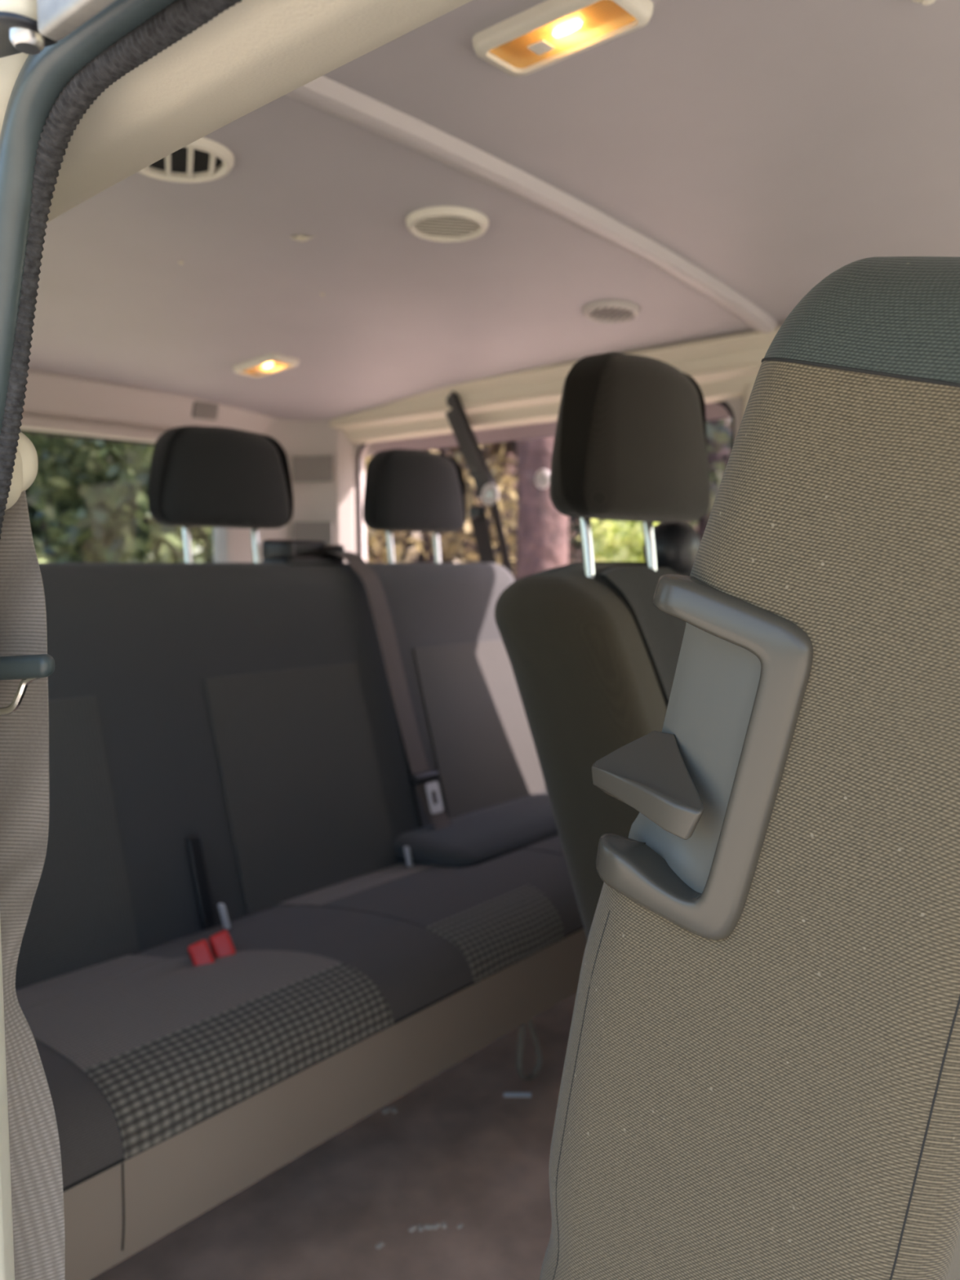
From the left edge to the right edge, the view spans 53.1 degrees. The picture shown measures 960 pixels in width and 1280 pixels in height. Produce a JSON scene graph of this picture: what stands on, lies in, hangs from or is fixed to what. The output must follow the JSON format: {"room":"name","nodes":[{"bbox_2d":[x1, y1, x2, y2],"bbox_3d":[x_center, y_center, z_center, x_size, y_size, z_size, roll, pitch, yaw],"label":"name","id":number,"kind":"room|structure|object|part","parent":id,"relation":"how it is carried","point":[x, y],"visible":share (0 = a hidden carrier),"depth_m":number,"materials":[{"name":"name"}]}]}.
{"room":"vehicle interior","nodes":[
{"label":"vehicle interior","id":0,"kind":"room"},
{"bbox_2d":[213,527,217,562],"bbox_3d":[-1.026,0.085,2.139,0.050,1.390,1.620,4,6,40],"label":"wall","id":1,"kind":"structure","parent":0,"point":[214,528],"depth_m":2.53,"materials":[{"name":"grey"}]},
{"bbox_2d":[20,429,217,546],"bbox_3d":[-1.043,-0.149,2.094,0.014,0.655,1.148,4,6,40],"label":"window","id":2,"kind":"structure","parent":1,"relation":"in","point":[25,431],"depth_m":2.22,"materials":[{"name":"clear glass"}]},
{"bbox_2d":[19,368,274,443],"bbox_3d":[-0.982,-0.522,2.053,0.074,0.134,1.300,4,6,40],"label":"trim","id":3,"kind":"structure","parent":1,"relation":"attached to","point":[55,402],"depth_m":2.19,"materials":[{"name":"grey plastic"}]},
{"bbox_2d":[191,400,218,420],"bbox_3d":[-0.680,-0.565,2.372,0.027,0.040,0.070,4,6,40],"label":"trim cover","id":4,"kind":"structure","parent":1,"relation":"attached to","point":[201,410],"depth_m":2.36,"materials":[{"name":"grey plastic"}]},
{"bbox_2d":[216,417,355,562],"bbox_3d":[-0.509,-0.054,2.553,0.234,1.102,0.289,4,6,40],"label":"trim","id":5,"kind":"structure","parent":1,"relation":"attached to","point":[333,501],"depth_m":2.54,"materials":[{"name":"grey plastic"}]},
{"bbox_2d":[90,993,576,1279],"bbox_3d":[0.085,0.706,1.276,2.950,0.050,1.640,4,6,40],"label":"floor","id":6,"kind":"structure","parent":0,"point":[455,1150],"depth_m":1.19,"materials":[{"name":"grey carpet"}]},
{"bbox_2d":[15,425,586,1279],"bbox_3d":[-0.228,0.162,1.455,0.621,1.006,1.440,4,6,40],"label":"bench","id":7,"kind":"object","parent":6,"relation":"on","point":[227,751],"visible":0.87,"depth_m":1.36,"materials":[{"name":"grey fabric"}]},
{"bbox_3d":[-0.474,-0.157,1.556,0.025,0.116,0.013,4,6,40],"label":"headrest post","id":8,"kind":"part","parent":7,"relation":"part of","materials":[{"name":"silver metal"}]},
{"bbox_2d":[187,939,214,965],"bbox_3d":[-0.344,0.410,1.200,0.040,0.076,0.042,-2,5,-24],"label":"seat belt buckle","id":9,"kind":"object","parent":7,"relation":"on","point":[200,953],"visible":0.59,"depth_m":1.19,"materials":[{"name":"red plastic"}]},
{"bbox_2d":[208,929,235,957],"bbox_3d":[-0.325,0.406,1.226,0.040,0.076,0.042,-2,5,-24],"label":"seat belt buckle","id":10,"kind":"object","parent":7,"relation":"on","point":[221,944],"visible":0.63,"depth_m":1.21,"materials":[{"name":"red plastic"}]},
{"bbox_3d":[-0.387,-0.165,1.658,0.025,0.116,0.013,4,6,40],"label":"headrest post","id":11,"kind":"part","parent":7,"relation":"part of","materials":[{"name":"silver metal"}]},
{"bbox_3d":[-0.365,0.160,1.572,0.262,0.571,1.440,4,6,40],"label":"backrest","id":12,"kind":"part","parent":7,"relation":"part of","materials":[{"name":"grey fabric"}]},
{"bbox_2d":[34,848,583,1188],"bbox_3d":[-0.154,0.444,1.414,0.421,0.134,1.440,4,6,40],"label":"cushion","id":13,"kind":"object","parent":7,"relation":"on","point":[353,975],"depth_m":1.15,"materials":[{"name":"grey fabric"}]},
{"bbox_2d":[262,539,452,830],"bbox_3d":[-0.205,0.094,1.701,0.352,0.541,0.147,2,5,21],"label":"belt","id":14,"kind":"object","parent":7,"relation":"on","point":[289,552],"visible":0.92,"depth_m":1.72,"materials":[{"name":"black fabric"}]},
{"bbox_3d":[-0.178,-0.186,1.902,0.025,0.120,0.013,4,6,40],"label":"headrest post","id":15,"kind":"part","parent":7,"relation":"part of","materials":[{"name":"silver metal"}]},
{"bbox_3d":[-0.090,-0.195,2.004,0.025,0.120,0.013,4,6,40],"label":"headrest post","id":16,"kind":"part","parent":7,"relation":"part of","materials":[{"name":"silver metal"}]},
{"bbox_2d":[516,1018,542,1080],"bbox_3d":[0.072,0.565,1.389,0.013,0.144,0.051,4,6,40],"label":"strap","id":17,"kind":"object","parent":7,"relation":"hanging from","point":[536,1069],"visible":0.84,"depth_m":1.39,"materials":[{"name":"beige"}]},
{"bbox_2d":[375,1241,384,1248],"bbox_3d":[-0.115,0.693,1.101,0.006,0.004,0.010,4,6,40],"label":"scrap","id":18,"kind":"object","parent":6,"relation":"on","point":[380,1244],"visible":1,"depth_m":1.10,"materials":[{"name":"beige"}]},
{"bbox_2d":[382,1106,396,1113],"bbox_3d":[-0.129,0.671,1.372,0.021,0.004,0.012,-1,5,-11],"label":"scrap","id":19,"kind":"object","parent":6,"relation":"on","point":[393,1108],"visible":1,"depth_m":1.37,"materials":[{"name":"beige"}]},
{"bbox_2d":[408,1221,447,1232],"bbox_3d":[-0.062,0.691,1.131,0.046,0.004,0.010,-1,5,-10],"label":"scrap","id":20,"kind":"object","parent":6,"relation":"on","point":[411,1228],"visible":1,"depth_m":1.13,"materials":[{"name":"beige"}]},
{"bbox_2d":[456,1222,463,1228],"bbox_3d":[-0.024,0.691,1.133,0.005,0.003,0.008,4,6,40],"label":"scrap","id":21,"kind":"object","parent":6,"relation":"on","point":[460,1225],"visible":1,"depth_m":1.13,"materials":[{"name":"beige"}]},
{"bbox_2d":[503,1091,531,1097],"bbox_3d":[0.055,0.666,1.410,0.040,0.007,0.007,0,5,1],"label":"stick","id":22,"kind":"object","parent":6,"relation":"on","point":[506,1094],"visible":1,"depth_m":1.41,"materials":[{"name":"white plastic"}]},
{"bbox_2d":[494,351,710,940],"bbox_3d":[0.530,0.185,1.157,0.713,1.008,0.820,4,6,40],"label":"seat","id":23,"kind":"object","parent":6,"relation":"on","point":[592,657],"visible":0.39,"depth_m":1.01,"materials":[{"name":"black fabric"}]},
{"bbox_3d":[0.386,0.173,1.279,0.335,0.552,0.820,4,6,40],"label":"backrest","id":24,"kind":"part","parent":23,"relation":"part of","materials":[{"name":"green fabric"}]},
{"bbox_3d":[0.117,-0.113,1.065,0.025,0.106,0.013,4,6,40],"label":"headrest post","id":25,"kind":"part","parent":23,"relation":"part of","materials":[{"name":"silver metal"}]},
{"bbox_3d":[0.424,0.148,1.261,0.245,0.485,0.675,4,6,40],"label":"panel","id":26,"kind":"part","parent":23,"relation":"part of","materials":[{"name":"fabric"}]},
{"bbox_3d":[0.205,-0.121,1.167,0.025,0.106,0.013,4,6,40],"label":"headrest post","id":27,"kind":"part","parent":23,"relation":"part of","materials":[{"name":"silver metal"}]},
{"bbox_2d":[643,522,701,574],"bbox_3d":[0.244,-0.114,1.220,0.070,0.073,0.070,4,6,40],"label":"knob","id":28,"kind":"object","parent":23,"relation":"attached to","point":[677,544],"depth_m":1.19,"materials":[{"name":"black plastic"}]},
{"bbox_2d":[539,256,959,1279],"bbox_3d":[0.422,0.290,0.446,0.746,0.910,0.412,4,6,40],"label":"seat","id":29,"kind":"object","parent":6,"relation":"on","point":[761,1076],"visible":1,"depth_m":0.41,"materials":[{"name":"brown fabric"}]},
{"bbox_3d":[0.089,0.069,0.473,0.035,0.040,0.076,-3,5,-33],"label":"release lever","id":30,"kind":"part","parent":29,"relation":"part of","materials":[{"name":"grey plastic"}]},
{"bbox_3d":[0.305,-0.131,0.517,0.168,0.082,0.404,4,6,40],"label":"panel","id":31,"kind":"part","parent":29,"relation":"part of","materials":[{"name":"grey fabric"}]},
{"bbox_2d":[27,0,959,421],"bbox_3d":[0.704,-0.462,0.597,4.510,0.132,1.635,4,6,40],"label":"ceiling","id":32,"kind":"structure","parent":0,"point":[774,148],"depth_m":1.25,"materials":[{"name":"plastic"}]},
{"bbox_2d":[137,137,234,182],"bbox_3d":[-0.339,-0.539,1.081,0.121,0.015,0.121,-2,5,-27],"label":"ceiling vent","id":33,"kind":"object","parent":32,"relation":"in","point":[202,160],"visible":0.59,"depth_m":1.10,"materials":[{"name":"beige plastic"}]},
{"bbox_2d":[232,353,299,377],"bbox_3d":[-0.460,-0.587,2.062,0.153,0.023,0.073,4,6,40],"label":"recessed light","id":34,"kind":"object","parent":32,"relation":"in","point":[272,363],"visible":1,"depth_m":2.05,"materials":[{"name":"beige plastic"}]},
{"bbox_2d":[253,368,265,373],"bbox_3d":[-0.476,-0.580,2.075,0.018,0.002,0.018,0,1,40],"label":"switch","id":35,"kind":"object","parent":34,"relation":"attached to","point":[259,371],"depth_m":2.07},
{"bbox_3d":[-0.454,-0.588,2.059,0.032,0.008,0.008,-1,0,40],"label":"bulb","id":36,"kind":"part","parent":34,"relation":"part of","materials":[{"name":"white glass"}]},
{"bbox_2d":[289,234,315,241],"bbox_3d":[-0.251,-0.567,1.357,0.034,0.005,0.022,-1,5,-17],"label":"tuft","id":37,"kind":"object","parent":32,"relation":"attached to","point":[300,237],"visible":1,"depth_m":1.35,"materials":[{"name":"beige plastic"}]},
{"bbox_2d":[405,205,488,242],"bbox_3d":[-0.044,-0.563,1.306,0.113,0.011,0.113,4,6,40],"label":"ceiling vent","id":38,"kind":"object","parent":32,"relation":"in","point":[447,224],"visible":1,"depth_m":1.29,"materials":[{"name":"beige plastic"}]},
{"bbox_2d":[285,75,781,333],"bbox_3d":[0.043,-0.526,1.178,0.049,0.073,1.585,4,6,40],"label":"trim","id":39,"kind":"structure","parent":32,"relation":"attached to","point":[326,95],"depth_m":1.15,"materials":[{"name":"grey plastic"}]},
{"bbox_2d":[471,0,653,75],"bbox_3d":[0.069,-0.525,0.830,0.154,0.014,0.073,4,7,40],"label":"recessed light","id":40,"kind":"object","parent":32,"relation":"in","point":[547,33],"visible":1,"depth_m":0.83,"materials":[{"name":"beige plastic"}]},
{"bbox_2d":[526,39,555,55],"bbox_3d":[0.053,-0.521,0.845,0.018,0.002,0.018,4,7,40],"label":"switch","id":41,"kind":"object","parent":40,"relation":"attached to","point":[540,46],"depth_m":0.84,"materials":[{"name":"beige plastic"}]},
{"bbox_3d":[0.075,-0.527,0.828,0.032,0.008,0.008,4,7,40],"label":"bulb","id":42,"kind":"part","parent":40,"relation":"part of","materials":[{"name":"glass"}]},
{"bbox_2d":[582,300,639,323],"bbox_3d":[0.231,-0.576,1.689,0.101,0.017,0.100,3,6,36],"label":"ceiling vent","id":43,"kind":"object","parent":32,"relation":"in","point":[602,311],"visible":1,"depth_m":1.68,"materials":[{"name":"grey plastic"}]},
{"bbox_2d":[911,0,935,5],"bbox_3d":[0.365,-0.527,0.782,0.032,0.016,0.032,4,6,40],"label":"clip","id":44,"kind":"object","parent":32,"relation":"attached to","point":[925,2],"visible":1,"depth_m":0.78,"materials":[{"name":"beige plastic"}]},
{"bbox_2d":[364,403,730,456],"bbox_3d":[0.694,-0.458,0.655,4.640,0.252,1.670,4,6,40],"label":"roof","id":45,"kind":"structure","parent":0,"point":[713,411],"depth_m":2.30,"materials":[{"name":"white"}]},
{"bbox_2d":[353,397,743,562],"bbox_3d":[1.220,0.148,1.290,4.600,1.400,0.051,4,6,40],"label":"wall","id":46,"kind":"structure","parent":0,"point":[736,405],"depth_m":2.56,"materials":[{"name":"grey plastic"}]},
{"bbox_2d":[293,455,332,482],"bbox_3d":[-0.442,-0.452,2.540,0.109,0.067,0.013,1,5,11],"label":"trim cover","id":47,"kind":"structure","parent":46,"relation":"attached to","point":[305,468],"depth_m":2.54,"materials":[{"name":"grey plastic"}]},
{"bbox_2d":[293,521,333,544],"bbox_3d":[-0.442,-0.281,2.553,0.109,0.065,0.013,1,5,11],"label":"trim cover","id":48,"kind":"structure","parent":46,"relation":"attached to","point":[303,531],"depth_m":2.55,"materials":[{"name":"grey plastic"}]},
{"bbox_2d":[445,391,514,577],"bbox_3d":[0.007,-0.289,2.210,0.253,0.575,0.042,4,6,40],"label":"belt","id":49,"kind":"object","parent":46,"relation":"hanging from","point":[483,479],"visible":0.78,"depth_m":2.20,"materials":[{"name":"black fabric"}]},
{"bbox_2d":[356,400,734,557],"bbox_3d":[0.089,-0.223,2.227,1.110,0.580,0.025,4,6,40],"label":"window","id":50,"kind":"structure","parent":46,"relation":"in","point":[724,404],"depth_m":2.55,"materials":[{"name":"clear plastic"}]},
{"bbox_2d":[534,469,550,488],"bbox_3d":[0.139,-0.363,2.166,0.044,0.044,0.012,4,6,40],"label":"window latch","id":51,"kind":"structure","parent":50,"relation":"attached to","point":[542,478],"depth_m":2.16,"materials":[{"name":"white plastic"}]},
{"bbox_2d":[328,327,780,444],"bbox_3d":[0.063,-0.547,2.162,1.360,0.121,0.087,4,6,40],"label":"trim","id":52,"kind":"structure","parent":46,"relation":"attached to","point":[722,366],"depth_m":2.12,"materials":[{"name":"beige plastic"}]},
{"bbox_2d":[743,382,754,413],"bbox_3d":[0.555,-0.033,1.824,0.122,0.975,0.046,4,6,40],"label":"trim","id":53,"kind":"structure","parent":46,"relation":"attached to","point":[748,387],"depth_m":1.80,"materials":[{"name":"beige plastic"}]},
{"bbox_3d":[-0.926,0.170,1.011,1.700,1.400,0.030,4,6,40],"label":"wall","id":54,"kind":"structure","parent":0,"visible":0},
{"bbox_2d":[0,922,14,1279],"bbox_3d":[-0.287,0.437,0.490,0.174,0.950,0.058,4,6,40],"label":"trim","id":55,"kind":"structure","parent":54,"relation":"attached to","point":[6,1245],"depth_m":0.43,"materials":[{"name":"beige paint"}]},
{"bbox_2d":[0,53,28,134],"bbox_3d":[0.036,0.269,0.218,1.200,1.290,0.052,4,6,40],"label":"trim","id":56,"kind":"structure","parent":54,"relation":"attached to","point":[11,66],"depth_m":0.39,"materials":[{"name":"beige paint"}]},
{"bbox_2d":[0,431,65,1279],"bbox_3d":[-0.257,0.178,0.518,0.081,0.584,0.058,0,5,1],"label":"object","id":57,"kind":"object","parent":54,"relation":"hanging from","point":[26,666],"visible":0.77,"depth_m":0.52,"materials":[{"name":"fabric"}]},
{"bbox_2d":[0,0,115,57],"bbox_3d":[0.078,-0.206,0.129,0.870,0.042,0.022,4,6,40],"label":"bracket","id":58,"kind":"object","parent":54,"relation":"attached to","point":[26,26],"visible":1,"depth_m":0.32,"materials":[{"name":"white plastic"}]},
{"bbox_3d":[-0.201,-0.225,0.366,0.138,0.033,0.022,4,6,40],"label":"arm","id":59,"kind":"part","parent":58,"relation":"part of","materials":[{"name":"black plastic"}]},
{"bbox_3d":[0.132,-0.202,0.085,0.730,0.042,0.008,4,6,40],"label":"rail","id":60,"kind":"part","parent":58,"relation":"part of","materials":[{"name":"grey metal"}]},
{"bbox_2d":[0,0,241,539],"bbox_3d":[0.125,0.255,0.175,1.209,0.966,0.022,4,6,40],"label":"seal","id":61,"kind":"object","parent":54,"relation":"attached to","point":[53,90],"visible":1,"depth_m":0.40,"materials":[{"name":"grey rubber"}]},
{"bbox_3d":[0.124,0.255,0.173,1.209,0.966,0.017,4,6,40],"label":"rubber bulb","id":62,"kind":"part","parent":61,"relation":"part of","materials":[{"name":"black rubber"}]},
{"bbox_2d":[46,0,471,222],"bbox_3d":[0.395,-0.307,-0.024,2.000,0.253,0.098,4,6,40],"label":"trim","id":63,"kind":"structure","parent":54,"relation":"attached to","point":[253,54],"depth_m":0.39,"materials":[{"name":"beige plastic"}]},
{"label":"outside","id":64,"kind":"structure","parent":0,"visible":0},
{"bbox_2d":[83,426,732,570],"bbox_3d":[-0.222,-1.193,2.733,36.000,4.796,36.000,4,6,40],"label":"ground","id":65,"kind":"structure","parent":64,"point":[571,548],"depth_m":9.66,"materials":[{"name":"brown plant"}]},
{"bbox_2d":[38,559,47,562],"bbox_3d":[-1.943,0.336,4.175,0.958,1.633,1.004,4,6,40],"label":"bush","id":66,"kind":"object","parent":65,"relation":"on","point":[41,560],"visible":0.02,"depth_m":4.17,"materials":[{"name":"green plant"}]},
{"bbox_2d":[26,434,113,546],"bbox_3d":[-4.659,-2.833,8.098,3.672,5.024,3.577,4,6,40],"label":"tree","id":67,"kind":"object","parent":65,"relation":"on","point":[31,525],"visible":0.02,"depth_m":7.96,"materials":[{"name":"green plant"}]},
{"bbox_2d":[25,433,120,562],"bbox_3d":[-3.410,-2.221,7.463,2.568,4.754,3.461,1,5,11],"label":"tree","id":68,"kind":"object","parent":65,"relation":"on","point":[33,511],"visible":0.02,"depth_m":7.49,"materials":[{"name":"green plant"}]},
{"bbox_2d":[22,432,177,562],"bbox_3d":[-2.207,-0.417,5.757,1.212,2.905,1.244,4,6,40],"label":"tree","id":69,"kind":"object","parent":65,"relation":"on","point":[64,484],"visible":0.2,"depth_m":5.53,"materials":[{"name":"green plant"}]},
{"bbox_2d":[22,432,206,562],"bbox_3d":[-2.337,-1.230,6.636,2.221,4.098,2.302,4,6,40],"label":"tree","id":70,"kind":"object","parent":65,"relation":"on","point":[109,510],"visible":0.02,"depth_m":6.31,"materials":[{"name":"green plant"}]},
{"bbox_2d":[71,438,213,562],"bbox_3d":[-1.562,-0.415,5.312,1.290,2.834,1.102,-3,5,-29],"label":"tree","id":71,"kind":"object","parent":65,"relation":"on","point":[135,460],"visible":0.12,"depth_m":5.14,"materials":[{"name":"green plant"}]},
{"bbox_2d":[194,527,212,554],"bbox_3d":[-1.419,-0.463,6.193,1.279,2.821,1.108,-2,5,-20],"label":"shrub","id":72,"kind":"object","parent":65,"relation":"on","point":[196,543],"visible":0.02,"depth_m":5.90,"materials":[{"name":"green plant"}]},
{"bbox_2d":[364,448,439,562],"bbox_3d":[-0.624,-0.259,6.072,1.108,2.313,1.052,-2,5,-27],"label":"bush","id":73,"kind":"object","parent":65,"relation":"on","point":[377,537],"visible":0.05,"depth_m":5.91,"materials":[{"name":"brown plant"}]},
{"bbox_2d":[418,444,497,562],"bbox_3d":[-0.498,-3.172,9.283,2.673,4.904,2.818,4,6,40],"label":"tree","id":74,"kind":"object","parent":65,"relation":"on","point":[430,557],"visible":0.02,"depth_m":9.35,"materials":[{"name":"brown plant"}]},
{"bbox_2d":[421,441,517,580],"bbox_3d":[0.072,-0.328,6.884,1.063,2.356,1.149,4,6,40],"label":"tree","id":75,"kind":"object","parent":65,"relation":"on","point":[449,548],"visible":0.14,"depth_m":6.67,"materials":[{"name":"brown plant"}]},
{"bbox_2d":[487,442,515,495],"bbox_3d":[0.170,-4.613,10.312,3.748,6.112,3.736,4,6,40],"label":"tree","id":76,"kind":"object","parent":65,"relation":"on","point":[492,451],"visible":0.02,"depth_m":10.26,"materials":[{"name":"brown plant"}]},
{"bbox_2d":[515,436,568,581],"bbox_3d":[0.411,-1.719,5.160,2.822,5.339,2.849,4,6,40],"label":"tree","id":77,"kind":"object","parent":65,"relation":"on","point":[542,531],"visible":0.02,"depth_m":5.13,"materials":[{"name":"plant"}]},
{"bbox_2d":[482,421,732,521],"bbox_3d":[1.185,-2.603,8.719,2.770,4.959,2.902,-3,5,-32],"label":"tree","id":78,"kind":"object","parent":65,"relation":"on","point":[510,446],"visible":0.02,"depth_m":8.76,"materials":[{"name":"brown plant"}]},
{"bbox_2d":[577,518,659,561],"bbox_3d":[0.669,0.206,4.386,0.467,1.751,0.374,1,5,9],"label":"bush","id":79,"kind":"object","parent":65,"relation":"on","point":[615,540],"visible":0.36,"depth_m":4.24,"materials":[{"name":"green plant"}]},
{"bbox_2d":[568,417,732,564],"bbox_3d":[1.865,-1.925,7.614,3.092,5.009,3.075,4,6,40],"label":"tree","id":80,"kind":"object","parent":65,"relation":"on","point":[718,433],"visible":0.02,"depth_m":7.40,"materials":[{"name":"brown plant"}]}
]}

